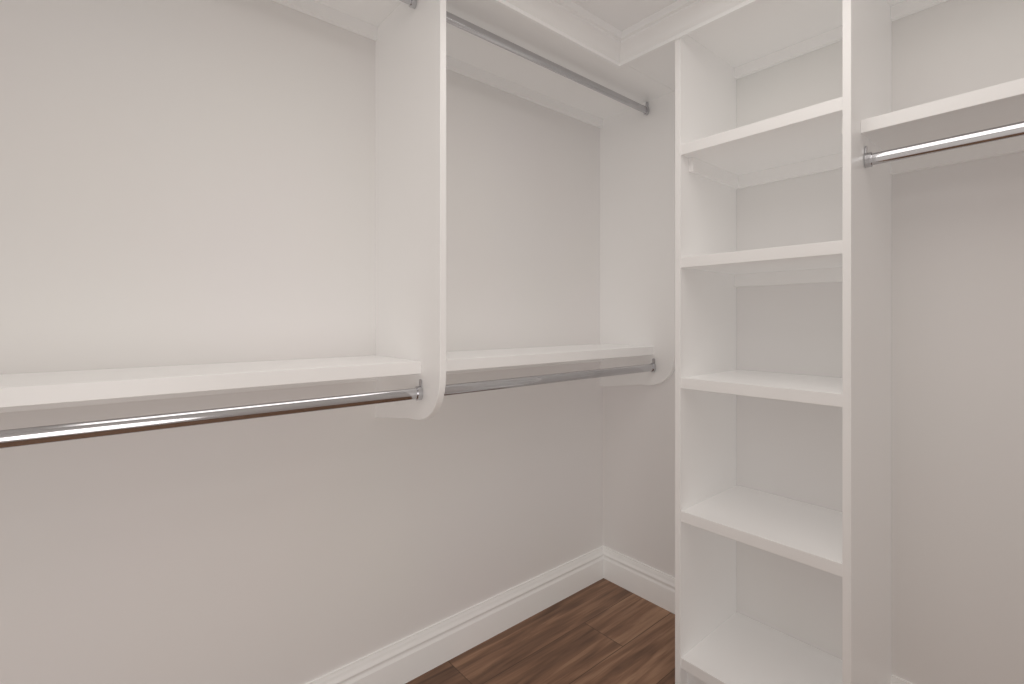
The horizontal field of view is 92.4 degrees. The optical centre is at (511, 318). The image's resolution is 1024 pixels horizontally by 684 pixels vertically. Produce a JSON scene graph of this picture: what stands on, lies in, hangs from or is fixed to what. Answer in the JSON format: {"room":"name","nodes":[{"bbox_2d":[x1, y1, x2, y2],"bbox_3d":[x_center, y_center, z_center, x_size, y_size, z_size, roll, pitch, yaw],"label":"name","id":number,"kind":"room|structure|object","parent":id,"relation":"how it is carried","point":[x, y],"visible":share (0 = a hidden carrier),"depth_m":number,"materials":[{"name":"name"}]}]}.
{"room":"walk-in closet","nodes":[
{"label":"walk-in closet","id":0,"kind":"room"},
{"bbox_2d":[0,0,602,683],"bbox_3d":[-0.597,0.105,1.498,2.800,2.190,0.100,0,0,-40],"label":"wall","id":1,"kind":"structure","parent":0,"point":[186,182],"depth_m":1.34,"materials":[{"name":"paint"}]},
{"bbox_2d":[0,0,674,419],"bbox_3d":[-0.439,-0.322,1.312,2.596,1.274,0.387,0,0,-40],"label":"shelving","id":2,"kind":"object","parent":1,"relation":"attached to","point":[422,46],"visible":0.94,"depth_m":1.50,"materials":[{"name":"white wood"}]},
{"bbox_2d":[0,379,422,448],"bbox_3d":[-0.665,0.194,0.994,1.091,0.058,0.023,0,0,-40],"label":"hanging rod","id":3,"kind":"object","parent":2,"relation":"attached to","point":[10,438],"visible":1,"depth_m":0.99,"materials":[{"name":"silver metal"}]},
{"bbox_2d":[399,0,416,8],"bbox_3d":[-0.686,-0.895,1.019,1.091,0.058,0.023,0,0,-40],"label":"hanging rod","id":4,"kind":"object","parent":2,"relation":"attached to","point":[412,3],"visible":1,"depth_m":1.36,"materials":[{"name":"silver metal"}]},
{"bbox_2d":[446,11,648,115],"bbox_3d":[0.160,-0.895,1.738,1.090,0.058,0.023,0,0,-40],"label":"hanging rod","id":5,"kind":"object","parent":2,"relation":"attached to","point":[473,29],"visible":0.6,"depth_m":1.67,"materials":[{"name":"silver metal"}]},
{"bbox_2d":[444,358,655,395],"bbox_3d":[0.181,0.194,1.713,1.090,0.058,0.023,0,0,-40],"label":"hanging rod","id":6,"kind":"object","parent":2,"relation":"attached to","point":[463,388],"visible":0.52,"depth_m":1.63,"materials":[{"name":"silver metal"}]},
{"bbox_2d":[306,546,674,683],"bbox_3d":[-0.367,1.131,1.227,2.600,0.138,0.610,0,0,-40],"label":"baseboard","id":7,"kind":"structure","parent":1,"relation":"attached to","point":[414,655],"depth_m":1.87,"materials":[{"name":"paint"}]},
{"bbox_2d":[405,578,674,683],"bbox_3d":[0.180,1.240,0.583,2.800,0.080,2.500,0,0,-40],"label":"floor","id":8,"kind":"structure","parent":0,"point":[603,631],"depth_m":1.79,"materials":[{"name":"brown wood"}]},
{"bbox_2d":[675,0,891,683],"bbox_3d":[0.830,0.138,1.526,0.385,2.125,0.485,0,0,-40],"label":"shelving","id":9,"kind":"object","parent":8,"relation":"on","point":[720,158],"visible":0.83,"depth_m":1.52,"materials":[{"name":"white wood"}]},
{"bbox_2d":[571,0,677,30],"bbox_3d":[0.180,-1.030,0.583,2.800,0.080,2.500,0,0,-40],"label":"ceiling","id":10,"kind":"structure","parent":0,"point":[621,15],"depth_m":1.57,"materials":[{"name":"paint"}]},
{"bbox_2d":[492,0,623,67],"bbox_3d":[-0.446,-0.944,1.022,2.213,0.093,0.047,0,0,-40],"label":"crown molding","id":11,"kind":"structure","parent":10,"relation":"attached to","point":[572,22],"depth_m":1.57,"materials":[{"name":"paint"}]},
{"bbox_2d":[620,0,759,66],"bbox_3d":[1.003,-0.944,0.989,0.047,0.093,1.853,0,0,-40],"label":"crown molding","id":12,"kind":"structure","parent":10,"relation":"attached to","point":[681,18],"depth_m":1.56,"materials":[{"name":"paint"}]},
{"bbox_2d":[603,0,1023,683],"bbox_3d":[1.209,0.105,1.458,0.100,2.190,2.300,0,0,-40],"label":"wall","id":13,"kind":"structure","parent":0,"point":[957,422],"depth_m":1.43,"materials":[{"name":"paint"}]},
{"bbox_2d":[861,0,1023,174],"bbox_3d":[1.377,0.138,0.882,0.385,2.125,1.202,0,0,-40],"label":"shelving","id":14,"kind":"object","parent":13,"relation":"attached to","point":[1002,104],"visible":0.71,"depth_m":1.23,"materials":[{"name":"white wood"}]},
{"bbox_2d":[627,0,905,90],"bbox_3d":[1.147,-0.942,1.152,0.385,0.033,1.910,0,0,-40],"label":"shelf","id":15,"kind":"object","parent":14,"relation":"on","point":[757,30],"visible":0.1,"depth_m":1.59,"materials":[{"name":"white wood"}]},
{"bbox_2d":[864,121,1023,167],"bbox_3d":[1.311,-0.425,0.840,0.023,0.058,1.182,0,0,-40],"label":"hanging rod","id":16,"kind":"object","parent":14,"relation":"attached to","point":[871,159],"visible":1,"depth_m":1.16,"materials":[{"name":"silver metal"}]},
{"bbox_3d":[0.957,0.105,-0.331,2.800,2.190,0.100,0,0,-40],"label":"wall","id":17,"kind":"structure","parent":0,"visible":0},
{"bbox_2d":[891,675,911,683],"bbox_3d":[1.507,1.131,1.014,0.019,0.138,1.170,0,0,-40],"label":"baseboard","id":18,"kind":"structure","parent":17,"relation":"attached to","point":[896,680],"depth_m":1.43,"materials":[{"name":"paint"}]}
]}

